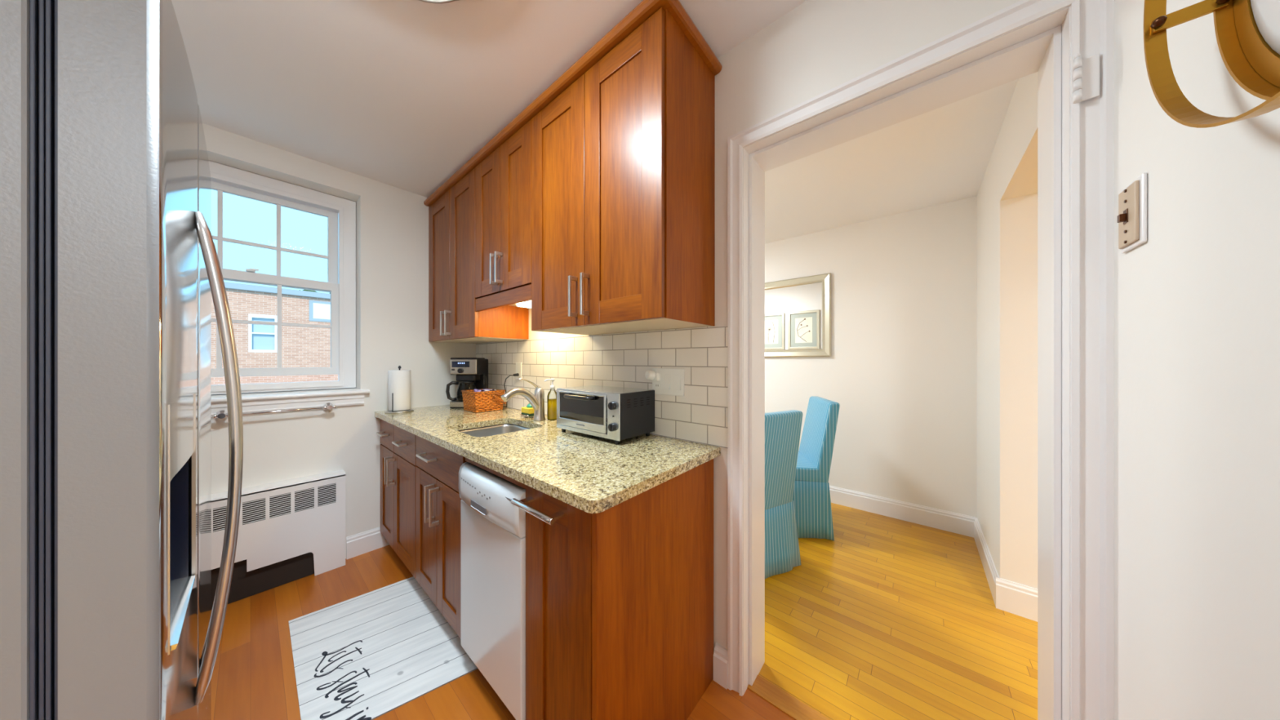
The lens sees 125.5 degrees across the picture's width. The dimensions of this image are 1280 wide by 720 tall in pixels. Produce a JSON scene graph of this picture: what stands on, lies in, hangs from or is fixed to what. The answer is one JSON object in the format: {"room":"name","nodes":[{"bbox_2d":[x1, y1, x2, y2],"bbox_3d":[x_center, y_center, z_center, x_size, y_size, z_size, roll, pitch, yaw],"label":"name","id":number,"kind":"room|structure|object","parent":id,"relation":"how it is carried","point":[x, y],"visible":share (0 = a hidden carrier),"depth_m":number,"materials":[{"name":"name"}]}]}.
{"room":"kitchen","nodes":[
{"label":"kitchen","id":0,"kind":"room"},
{"bbox_2d":[202,123,475,559],"bbox_3d":[-2.103,-0.022,1.959,0.220,2.650,2.216,0,0,40],"label":"wall","id":1,"kind":"structure","parent":0,"point":[392,222],"depth_m":2.16,"materials":[{"name":"white paint"}]},
{"bbox_2d":[208,160,369,415],"bbox_3d":[-2.172,-0.389,1.837,0.252,1.352,1.000,0,0,40],"label":"window","id":2,"kind":"structure","parent":1,"relation":"in","point":[340,213],"depth_m":2.00,"materials":[{"name":"white paint"}]},
{"bbox_2d":[211,402,336,418],"bbox_3d":[-2.010,0.277,1.821,0.056,0.040,0.485,0,0,40],"label":"towel bar","id":3,"kind":"object","parent":2,"relation":"attached to","point":[220,414],"visible":0.94,"depth_m":1.80,"materials":[{"name":"silver metal"}]},
{"bbox_2d":[346,526,389,559],"bbox_3d":[-1.776,1.185,2.163,0.016,0.135,0.230,0,0,40],"label":"baseboard","id":4,"kind":"structure","parent":1,"relation":"attached to","point":[362,543],"depth_m":2.14,"materials":[{"name":"white paint"}]},
{"bbox_2d":[211,544,795,719],"bbox_3d":[-0.780,1.303,0.828,3.461,0.100,2.196,0,0,40],"label":"floor","id":5,"kind":"structure","parent":0,"point":[253,677],"depth_m":1.31,"materials":[{"name":"brown wood"}]},
{"bbox_2d":[0,0,243,719],"bbox_3d":[-1.171,0.365,0.427,0.810,1.774,0.839,0,0,40],"label":"refrigerator","id":6,"kind":"object","parent":5,"relation":"on","point":[110,270],"visible":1,"depth_m":0.41,"materials":[{"name":"grey metal"}]},
{"bbox_2d":[211,469,345,609],"bbox_3d":[-2.122,0.969,1.700,0.084,0.567,0.895,0,0,40],"label":"radiator cover","id":7,"kind":"object","parent":5,"relation":"on","point":[291,530],"visible":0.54,"depth_m":1.82,"materials":[{"name":"white metal"}]},
{"bbox_2d":[288,576,477,719],"bbox_3d":[-1.162,1.250,1.462,0.942,0.006,0.508,0,0,40],"label":"kitchen mat","id":8,"kind":"object","parent":5,"relation":"on","point":[368,655],"visible":0.96,"depth_m":1.39,"materials":[{"name":"white fabric"}]},
{"bbox_2d":[376,419,416,578],"bbox_3d":[-1.271,0.813,2.198,0.736,0.878,0.675,0,0,40],"label":"base cabinet","id":9,"kind":"object","parent":5,"relation":"on","point":[397,445],"visible":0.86,"depth_m":1.94,"materials":[{"name":"brown wood"}]},
{"bbox_2d":[374,404,720,513],"bbox_3d":[-0.723,0.357,1.742,2.166,0.032,0.664,0,0,40],"label":"countertop","id":10,"kind":"structure","parent":9,"relation":"on","point":[587,473],"depth_m":1.20,"materials":[{"name":"stone"}]},
{"bbox_2d":[384,365,413,413],"bbox_3d":[-1.599,0.188,2.190,0.160,0.306,0.160,0,0,40],"label":"paper towel holder","id":11,"kind":"object","parent":10,"relation":"on","point":[398,380],"visible":1,"depth_m":2.14,"materials":[{"name":"white paper"}]},
{"bbox_2d":[445,357,488,408],"bbox_3d":[-1.261,0.161,2.408,0.222,0.360,0.190,0,0,0],"label":"coffee maker","id":12,"kind":"object","parent":10,"relation":"on","point":[472,373],"visible":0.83,"depth_m":2.33,"materials":[{"name":"black plastic"}]},
{"bbox_2d":[455,374,479,381],"bbox_3d":[-1.249,0.126,2.393,0.140,0.050,0.090,0,0,0],"label":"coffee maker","id":13,"kind":"object","parent":12,"relation":"on","point":[458,377],"depth_m":2.35,"materials":[{"name":"black plastic"}]},
{"bbox_2d":[461,388,506,413],"bbox_3d":[-1.062,0.272,2.251,0.225,0.138,0.218,0,0,40],"label":"wicker basket","id":14,"kind":"object","parent":10,"relation":"on","point":[482,401],"visible":0.98,"depth_m":2.19,"materials":[{"name":"orange wicker"}]},
{"bbox_2d":[457,423,529,436],"bbox_3d":[-0.747,0.464,1.703,0.430,0.178,0.385,0,0,40],"label":"sink","id":15,"kind":"object","parent":10,"relation":"in","point":[491,430],"visible":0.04,"depth_m":1.88,"materials":[{"name":"silver metal"}]},
{"bbox_2d":[501,377,545,421],"bbox_3d":[-0.636,0.219,1.810,0.070,0.244,0.259,0,0,40],"label":"faucet","id":16,"kind":"object","parent":10,"relation":"on","point":[536,400],"visible":1,"depth_m":1.84,"materials":[{"name":"silver metal"}]},
{"bbox_2d":[543,378,556,420],"bbox_3d":[-0.510,0.223,1.893,0.060,0.236,0.077,0,0,40],"label":"soap bottle","id":17,"kind":"object","parent":10,"relation":"on","point":[551,402],"visible":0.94,"depth_m":1.88,"materials":[{"name":"clear plastic"}]},
{"bbox_2d":[556,385,654,444],"bbox_3d":[-0.179,0.237,1.516,0.416,0.208,0.276,0,0,40],"label":"toaster oven","id":18,"kind":"object","parent":10,"relation":"on","point":[617,414],"visible":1,"depth_m":1.41,"materials":[{"name":"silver metal"}]},
{"bbox_3d":[-0.667,0.333,1.991,0.090,0.015,0.074,0,0,40],"label":"rack","id":19,"kind":"object","parent":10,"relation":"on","visible":0},
{"bbox_2d":[521,406,533,416],"bbox_3d":[-0.667,0.309,1.991,0.094,0.048,0.060,0,0,40],"label":"sponge","id":20,"kind":"object","parent":19,"relation":"on","point":[525,411],"visible":0.66,"depth_m":1.96,"materials":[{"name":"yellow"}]},
{"bbox_2d":[415,435,466,638],"bbox_3d":[-0.759,0.813,1.766,0.604,0.878,0.675,0,0,40],"label":"base cabinet","id":21,"kind":"object","parent":5,"relation":"on","point":[437,500],"visible":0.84,"depth_m":1.50,"materials":[{"name":"brown wood"}]},
{"bbox_2d":[458,457,525,719],"bbox_3d":[-0.355,0.813,1.414,0.466,0.879,0.652,0,0,40],"label":"dishwasher","id":22,"kind":"object","parent":5,"relation":"on","point":[493,529],"depth_m":1.14,"materials":[{"name":"white plastic"}]},
{"bbox_2d":[511,458,713,719],"bbox_3d":[-0.049,0.813,1.155,0.334,0.878,0.690,0,0,40],"label":"base cabinet","id":23,"kind":"object","parent":5,"relation":"on","point":[620,598],"visible":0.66,"depth_m":0.97,"materials":[{"name":"brown wood"}]},
{"bbox_2d":[746,675,830,719],"bbox_3d":[0.724,1.301,1.042,1.367,0.104,0.075,0,0,40],"label":"threshold","id":24,"kind":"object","parent":5,"relation":"on","point":[781,700],"depth_m":1.21,"materials":[{"name":"brown wood"}]},
{"bbox_2d":[171,0,1017,244],"bbox_3d":[-0.123,-1.263,2.874,5.100,0.200,6.170,0,0,40],"label":"ceiling","id":25,"kind":"structure","parent":0,"point":[401,94],"depth_m":1.47,"materials":[{"name":"white paint"}]},
{"bbox_2d":[418,0,459,3],"bbox_3d":[-0.639,-1.148,0.855,0.472,0.100,0.472,0,0,40],"label":"ceiling light","id":26,"kind":"object","parent":25,"relation":"attached to","point":[425,1],"visible":1,"depth_m":1.04,"materials":[{"name":"white glass"}]},
{"bbox_2d":[480,0,1021,653],"bbox_3d":[-0.659,-0.047,2.241,5.100,2.600,0.179,0,0,40],"label":"wall","id":27,"kind":"structure","parent":0,"point":[818,46],"depth_m":1.12,"materials":[{"name":"white paint"}]},
{"bbox_2d":[428,167,528,343],"bbox_3d":[-1.163,-0.634,2.295,0.776,0.995,0.388,0,0,40],"label":"upper cabinet","id":28,"kind":"object","parent":27,"relation":"attached to","point":[453,317],"visible":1,"depth_m":2.12,"materials":[{"name":"brown wood"}]},
{"bbox_2d":[475,119,531,311],"bbox_3d":[-0.638,-0.710,1.851,0.597,0.845,0.388,0,0,40],"label":"upper cabinet","id":29,"kind":"object","parent":27,"relation":"attached to","point":[503,180],"visible":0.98,"depth_m":1.70,"materials":[{"name":"brown wood"}]},
{"bbox_2d":[515,300,531,307],"bbox_3d":[-0.601,-0.332,1.890,0.280,0.028,0.110,0,0,40],"label":"light","id":30,"kind":"object","parent":29,"relation":"attached to","point":[527,304],"visible":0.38,"depth_m":1.90,"materials":[{"name":"white plastic"}]},
{"bbox_2d":[502,373,519,407],"bbox_3d":[-0.975,0.213,2.316,0.321,0.251,0.087,0,0,40],"label":"power cord","id":31,"kind":"object","parent":27,"relation":"attached to","point":[516,374],"visible":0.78,"depth_m":2.23,"materials":[{"name":"black plastic"}]},
{"bbox_2d":[515,362,521,379],"bbox_3d":[-0.831,0.073,2.254,0.070,0.116,0.006,0,0,40],"label":"wall plate","id":32,"kind":"object","parent":27,"relation":"attached to","point":[518,365],"visible":0.78,"depth_m":2.25,"materials":[{"name":"white plastic"}]},
{"bbox_2d":[475,324,727,448],"bbox_3d":[-0.498,0.102,1.983,2.198,0.476,0.008,0,0,40],"label":"backsplash","id":33,"kind":"structure","parent":27,"relation":"attached to","point":[623,360],"depth_m":1.54,"materials":[{"name":"tile"}]},
{"bbox_2d":[531,7,715,335],"bbox_3d":[-0.118,-0.635,1.411,0.762,0.996,0.388,0,0,40],"label":"upper cabinet","id":34,"kind":"object","parent":27,"relation":"attached to","point":[623,159],"visible":1,"depth_m":1.20,"materials":[{"name":"brown wood"}]},
{"bbox_2d":[423,0,722,206],"bbox_3d":[-0.629,-1.165,1.847,2.170,0.064,0.379,0,0,40],"label":"crown molding","id":35,"kind":"structure","parent":34,"relation":"on","point":[646,9],"depth_m":1.25,"materials":[{"name":"brown wood"}]},
{"bbox_2d":[652,368,684,396],"bbox_3d":[0.120,0.094,1.446,0.171,0.118,0.012,0,0,40],"label":"wall plate","id":36,"kind":"object","parent":27,"relation":"attached to","point":[671,382],"visible":0.88,"depth_m":1.44,"materials":[{"name":"white plastic"}]},
{"bbox_2d":[644,370,659,381],"bbox_3d":[0.055,0.069,1.464,0.061,0.049,0.043,0,0,-32],"label":"night light","id":37,"kind":"object","parent":36,"relation":"attached to","point":[650,375],"visible":1,"depth_m":1.45,"materials":[{"name":"white plastic"}]},
{"bbox_2d":[653,373,660,388],"bbox_3d":[0.078,0.094,1.481,0.034,0.066,0.003,0,0,40],"label":"socket","id":38,"kind":"object","parent":36,"relation":"attached to","point":[656,384],"depth_m":1.48,"materials":[{"name":"white plastic"}]},
{"bbox_2d":[713,642,727,689],"bbox_3d":[0.317,1.188,1.282,0.058,0.130,0.026,0,0,40],"label":"baseboard","id":39,"kind":"structure","parent":27,"relation":"attached to","point":[720,655],"depth_m":1.27,"materials":[{"name":"white paint"}]},
{"bbox_2d":[727,137,742,696],"bbox_3d":[0.360,0.199,1.248,0.058,2.108,0.020,0,0,40],"label":"trim","id":40,"kind":"structure","parent":27,"relation":"attached to","point":[735,151],"depth_m":1.25,"materials":[{"name":"white paint"}]},
{"bbox_2d":[728,0,1074,146],"bbox_3d":[0.674,-0.826,0.983,0.879,0.058,0.020,0,0,40],"label":"trim","id":41,"kind":"structure","parent":27,"relation":"attached to","point":[1021,13],"depth_m":0.91,"materials":[{"name":"white paint"}]},
{"bbox_2d":[742,5,1099,719],"bbox_3d":[0.742,0.227,1.039,0.802,2.053,0.217,0,0,40],"label":"door frame","id":42,"kind":"structure","parent":27,"relation":"in","point":[1042,46],"depth_m":0.87,"materials":[{"name":"white paint"}]},
{"bbox_2d":[1071,0,1114,719],"bbox_3d":[0.987,0.199,0.718,0.058,2.108,0.020,0,0,40],"label":"trim","id":43,"kind":"structure","parent":27,"relation":"attached to","point":[1092,21],"depth_m":0.72,"materials":[{"name":"white paint"}]},
{"bbox_2d":[764,195,977,517],"bbox_3d":[0.642,-0.047,3.879,4.970,2.600,0.120,0,0,40],"label":"wall","id":44,"kind":"structure","parent":0,"point":[900,370],"depth_m":2.62,"materials":[{"name":"white paint"}]},
{"bbox_2d":[764,272,831,356],"bbox_3d":[1.311,-0.401,3.215,0.970,0.737,0.028,0,0,40],"label":"wall mirror","id":45,"kind":"object","parent":44,"relation":"attached to","point":[797,311],"visible":0.63,"depth_m":3.07,"materials":[{"name":"beige mirror"}]},
{"bbox_2d":[764,282,822,350],"bbox_3d":[1.317,-0.401,3.222,0.838,0.605,0.007,0,0,40],"label":"mirror glass","id":46,"kind":"object","parent":45,"relation":"attached to","point":[793,311],"depth_m":3.11,"materials":[{"name":"white"}]},
{"bbox_2d":[829,485,975,537],"bbox_3d":[0.730,1.182,3.716,4.315,0.142,0.016,0,0,40],"label":"baseboard","id":47,"kind":"structure","parent":44,"relation":"attached to","point":[962,524],"depth_m":2.57,"materials":[{"name":"white paint"}]},
{"bbox_2d":[758,502,1037,719],"bbox_3d":[1.870,1.303,2.675,8.400,0.100,3.899,0,0,40],"label":"floor","id":48,"kind":"structure","parent":0,"point":[888,618],"depth_m":1.51,"materials":[{"name":"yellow wood"}]},
{"bbox_2d":[764,409,802,578],"bbox_3d":[0.628,0.775,2.108,0.538,0.954,0.616,0,0,-28],"label":"dining chair","id":49,"kind":"object","parent":48,"relation":"on","point":[782,428],"visible":0.26,"depth_m":1.92,"materials":[{"name":"fabric"}]},
{"bbox_2d":[792,395,839,540],"bbox_3d":[1.145,0.775,2.582,0.616,0.954,0.538,0,0,10],"label":"dining chair","id":50,"kind":"object","parent":48,"relation":"on","point":[811,493],"visible":0.43,"depth_m":2.33,"materials":[{"name":"fabric"}]},
{"bbox_2d":[977,0,1279,719],"bbox_3d":[1.089,-0.047,0.680,0.155,2.600,4.386,0,0,40],"label":"wall","id":51,"kind":"structure","parent":0,"point":[1197,304],"depth_m":0.53,"materials":[{"name":"white paint"}]},
{"bbox_2d":[973,517,999,604],"bbox_3d":[2.096,1.182,2.003,0.016,0.142,0.866,0,0,40],"label":"baseboard","id":52,"kind":"structure","parent":51,"relation":"attached to","point":[990,571],"depth_m":1.94,"materials":[{"name":"white paint"}]},
{"bbox_2d":[995,577,1037,622],"bbox_3d":[1.877,1.178,1.611,0.187,0.150,0.016,0,0,40],"label":"baseboard","id":53,"kind":"object","parent":51,"relation":"attached to","point":[1011,597],"visible":0.65,"depth_m":1.62,"materials":[{"name":"white paint"}]},
{"bbox_2d":[1117,172,1146,253],"bbox_3d":[0.932,-0.276,0.630,0.020,0.126,0.085,0,0,40],"label":"light switch","id":54,"kind":"object","parent":51,"relation":"attached to","point":[1132,200],"visible":1,"depth_m":0.61,"materials":[{"name":"white paint"}]},
{"bbox_2d":[1143,0,1279,128],"bbox_3d":[0.590,-0.475,0.265,0.070,0.506,0.506,0,0,40],"label":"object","id":55,"kind":"object","parent":51,"relation":"attached to","point":[1247,32],"visible":1,"depth_m":0.41,"materials":[{"name":"gold metal"}]},
{"bbox_2d":[1250,0,1279,54],"bbox_3d":[0.611,-0.475,0.247,0.016,0.422,0.422,0,0,40],"label":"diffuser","id":56,"kind":"object","parent":55,"relation":"attached to","point":[1264,14],"depth_m":0.38,"materials":[{"name":"white"}]},
{"label":"outside","id":57,"kind":"structure","parent":0,"visible":0},
{"bbox_3d":[-32.831,7.353,27.769,74.000,0.200,120.000,0,0,40],"label":"ground","id":58,"kind":"structure","parent":57,"visible":0},
{"bbox_2d":[211,281,337,384],"bbox_3d":[-17.515,2.153,14.814,6.120,10.200,28.200,0,0,40],"label":"apartment building","id":59,"kind":"structure","parent":58,"relation":"on","point":[256,344],"depth_m":13.45,"materials":[{"name":"brick"}]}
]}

